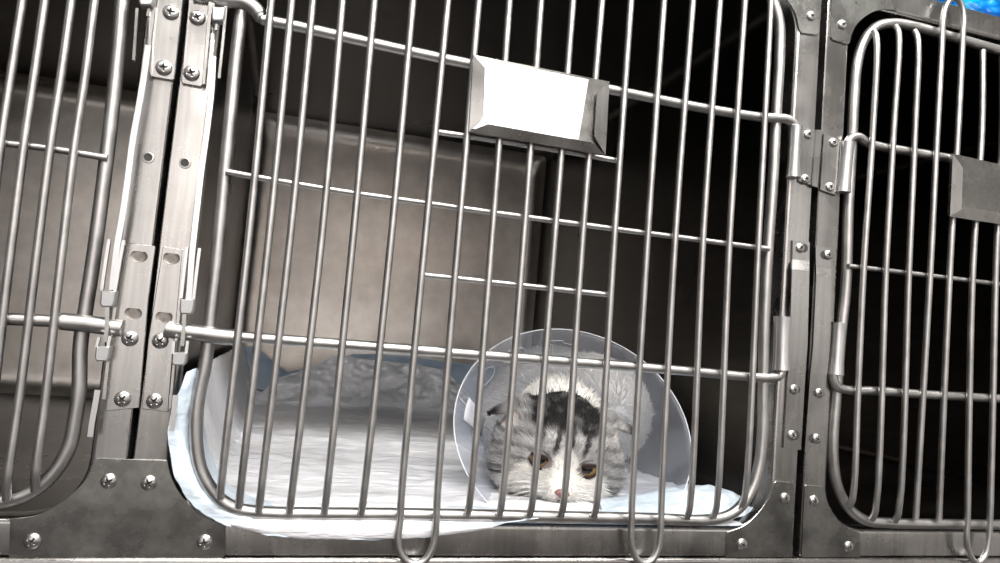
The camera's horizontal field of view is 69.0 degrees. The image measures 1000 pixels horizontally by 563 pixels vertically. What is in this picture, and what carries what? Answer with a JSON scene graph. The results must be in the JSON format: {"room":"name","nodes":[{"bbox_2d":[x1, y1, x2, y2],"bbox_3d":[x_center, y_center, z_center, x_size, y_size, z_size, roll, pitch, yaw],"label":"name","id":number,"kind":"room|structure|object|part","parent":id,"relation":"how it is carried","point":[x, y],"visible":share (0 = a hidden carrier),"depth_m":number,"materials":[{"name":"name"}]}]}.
{"room":"veterinary clinic","nodes":[
{"label":"veterinary clinic","id":0,"kind":"room"},
{"bbox_3d":[0.366,1.482,-0.379,5.200,0.100,3.980,6,-5,-16],"label":"floor","id":1,"kind":"structure","parent":0,"visible":0},
{"bbox_2d":[0,553,999,562],"bbox_3d":[-0.172,0.873,1.012,1.814,1.230,0.894,6,-5,-16],"label":"base cabinet","id":2,"kind":"object","parent":1,"relation":"on","point":[795,558],"visible":0.11,"depth_m":0.63,"materials":[{"name":"metal"}]},
{"bbox_2d":[0,0,188,554],"bbox_3d":[-0.672,-0.098,0.912,0.605,0.598,0.913,6,-5,-16],"label":"cage","id":3,"kind":"object","parent":2,"relation":"on","point":[89,88],"visible":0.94,"depth_m":0.57,"materials":[{"name":"metal"}]},
{"bbox_3d":[-0.571,0.005,0.478,0.506,0.010,0.009,6,-5,-16],"label":"cross rod","id":4,"kind":"part","parent":3,"relation":"part of","materials":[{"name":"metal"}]},
{"bbox_3d":[-0.552,-0.123,0.489,0.522,0.008,0.005,6,-5,-16],"label":"cross rod","id":5,"kind":"part","parent":3,"relation":"part of","materials":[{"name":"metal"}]},
{"bbox_3d":[-0.556,-0.124,0.494,0.537,0.567,0.011,6,-5,-16],"label":"door","id":6,"kind":"part","parent":3,"relation":"part of","materials":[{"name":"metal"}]},
{"bbox_3d":[-0.791,-0.080,1.323,0.594,0.567,0.032,6,-5,-16],"label":"panel","id":7,"kind":"part","parent":3,"relation":"part of","materials":[{"name":"metal"}]},
{"bbox_3d":[-0.310,0.033,0.551,0.044,0.015,0.013,6,-5,-16],"label":"latch rod","id":8,"kind":"part","parent":3,"relation":"part of","materials":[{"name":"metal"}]},
{"bbox_2d":[9,0,821,562],"bbox_3d":[-0.129,-0.037,1.067,0.684,0.605,0.908,6,-5,-16],"label":"cage","id":9,"kind":"object","parent":2,"relation":"on","point":[330,193],"visible":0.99,"depth_m":0.73,"materials":[{"name":"metal"}]},
{"bbox_3d":[-0.285,0.173,0.554,0.152,0.074,0.002,6,-5,-16],"label":"gusset plate","id":10,"kind":"part","parent":9,"relation":"part of","materials":[{"name":"metal"}]},
{"bbox_3d":[-0.233,0.041,0.573,0.059,0.015,0.013,6,-5,-16],"label":"latch rod","id":11,"kind":"part","parent":9,"relation":"part of","materials":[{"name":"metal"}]},
{"bbox_3d":[-0.219,-0.224,0.591,0.057,0.022,0.012,6,-5,-16],"label":"latch rod","id":12,"kind":"part","parent":9,"relation":"part of","materials":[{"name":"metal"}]},
{"bbox_3d":[-0.212,-0.018,1.486,0.594,0.567,0.032,6,-5,-16],"label":"panel","id":13,"kind":"part","parent":9,"relation":"part of","materials":[{"name":"metal"}]},
{"bbox_2d":[186,343,742,539],"bbox_3d":[-0.114,0.172,1.026,0.549,0.144,0.822,6,-5,-16],"label":"blanket","id":14,"kind":"object","parent":9,"relation":"in","point":[357,381],"visible":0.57,"depth_m":0.88,"materials":[{"name":"white fabric"}]},
{"bbox_2d":[167,368,538,540],"bbox_3d":[-0.106,0.148,0.629,0.332,0.137,0.052,6,-5,-16],"label":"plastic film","id":15,"kind":"object","parent":14,"relation":"attached to","point":[178,439],"visible":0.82,"depth_m":0.57,"materials":[{"name":"white plastic"}]},
{"bbox_2d":[176,346,741,525],"bbox_3d":[-0.118,0.182,1.048,0.563,0.115,0.858,6,-5,-16],"label":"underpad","id":16,"kind":"object","parent":14,"relation":"on","point":[459,371],"visible":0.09,"depth_m":1.47,"materials":[{"name":"white fabric"}]},
{"bbox_2d":[480,344,654,508],"bbox_3d":[0.089,0.171,0.946,0.233,0.179,0.495,5,-4,-3],"label":"cat","id":17,"kind":"object","parent":14,"relation":"on","point":[618,442],"visible":0.77,"depth_m":0.74},
{"bbox_2d":[453,329,690,503],"bbox_3d":[0.077,0.152,0.760,0.210,0.205,0.206,2,-5,37],"label":"cone","id":18,"kind":"object","parent":17,"relation":"attached to","point":[470,406],"visible":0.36,"depth_m":0.78,"materials":[{"name":"plastic"}]},
{"bbox_2d":[600,484,752,517],"bbox_3d":[0.178,0.220,0.743,0.199,0.029,0.093,6,-5,-16],"label":"pad","id":19,"kind":"object","parent":14,"relation":"on","point":[675,496],"visible":0.74,"depth_m":0.72,"materials":[{"name":"white fabric"}]},
{"bbox_3d":[0.024,-0.059,0.657,0.529,0.545,0.010,6,-5,-16],"label":"door","id":20,"kind":"part","parent":9,"relation":"part of","materials":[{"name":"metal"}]},
{"bbox_3d":[0.023,-0.060,0.650,0.507,0.010,0.005,6,-5,-16],"label":"cross rod","id":21,"kind":"part","parent":9,"relation":"part of","materials":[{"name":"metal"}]},
{"bbox_3d":[0.038,0.066,0.649,0.511,0.019,0.009,6,-5,-16],"label":"cross rod","id":22,"kind":"part","parent":9,"relation":"part of","materials":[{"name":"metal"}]},
{"bbox_3d":[0.017,0.003,0.645,0.170,0.005,0.005,6,-5,-16],"label":"cross rod","id":23,"kind":"part","parent":9,"relation":"part of","materials":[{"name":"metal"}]},
{"bbox_3d":[0.028,-0.122,0.655,0.170,0.006,0.005,6,-5,-16],"label":"cross rod","id":24,"kind":"part","parent":9,"relation":"part of","materials":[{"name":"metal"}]},
{"bbox_3d":[0.054,-0.184,0.667,0.522,0.019,0.009,6,-5,-16],"label":"cross rod","id":25,"kind":"part","parent":9,"relation":"part of","materials":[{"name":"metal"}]},
{"bbox_2d":[468,54,609,155],"bbox_3d":[0.037,-0.156,0.646,0.131,0.070,0.006,6,-5,-16],"label":"card holder","id":26,"kind":"object","parent":9,"relation":"attached to","point":[593,129],"visible":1,"depth_m":0.65,"materials":[{"name":"metal"}]},
{"bbox_2d":[471,57,587,139],"bbox_3d":[0.026,-0.158,0.644,0.107,0.063,0.001,6,-5,-16],"label":"paper card","id":27,"kind":"object","parent":26,"relation":"in","point":[515,97],"visible":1,"depth_m":0.65,"materials":[{"name":"white paper"}]},
{"bbox_3d":[0.254,0.230,0.705,0.075,0.073,0.002,6,-5,-16],"label":"gusset plate","id":28,"kind":"part","parent":9,"relation":"part of","materials":[{"name":"metal"}]},
{"bbox_3d":[0.297,-0.288,0.745,0.074,0.064,0.002,6,-5,-16],"label":"gusset plate","id":29,"kind":"part","parent":9,"relation":"part of","materials":[{"name":"metal"}]},
{"bbox_2d":[793,0,999,562],"bbox_3d":[0.486,0.027,1.237,0.604,0.608,0.913,6,-5,-16],"label":"cage","id":30,"kind":"object","parent":2,"relation":"on","point":[899,454],"visible":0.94,"depth_m":0.79,"materials":[{"name":"metal"}]},
{"bbox_3d":[0.332,0.240,0.728,0.070,0.070,0.002,6,-5,-16],"label":"gusset plate","id":31,"kind":"part","parent":30,"relation":"part of","materials":[{"name":"metal"}]},
{"bbox_3d":[0.385,-0.280,0.770,0.084,0.067,0.002,6,-5,-16],"label":"gusset plate","id":32,"kind":"part","parent":30,"relation":"part of","materials":[{"name":"metal"}]},
{"bbox_3d":[0.611,-0.118,0.823,0.534,0.023,0.009,6,-5,-16],"label":"cross rod","id":33,"kind":"part","parent":30,"relation":"part of","materials":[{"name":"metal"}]},
{"bbox_3d":[0.588,0.126,0.803,0.539,0.028,0.009,6,-5,-16],"label":"cross rod","id":34,"kind":"part","parent":30,"relation":"part of","materials":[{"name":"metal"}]},
{"bbox_3d":[0.606,0.010,0.813,0.523,0.007,0.005,6,-5,-16],"label":"cross rod","id":35,"kind":"part","parent":30,"relation":"part of","materials":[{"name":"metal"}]},
{"bbox_2d":[937,0,999,16],"bbox_3d":[0.668,-0.359,0.978,0.353,0.154,0.252,6,-5,-16],"label":"plastic bag","id":36,"kind":"object","parent":30,"relation":"on","point":[992,7],"visible":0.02,"depth_m":0.88,"materials":[{"name":"blue plastic"}]},
{"bbox_2d":[947,153,999,224],"bbox_3d":[0.568,-0.093,0.795,0.189,0.069,0.006,6,-5,-16],"label":"card holder","id":37,"kind":"object","parent":30,"relation":"attached to","point":[974,184],"visible":1,"depth_m":0.78,"materials":[{"name":"metal"}]},
{"bbox_3d":[0.568,-0.093,0.798,0.186,0.068,0.001,6,-5,-16],"label":"plate","id":38,"kind":"part","parent":37,"relation":"part of","materials":[{"name":"metal"}]}
]}

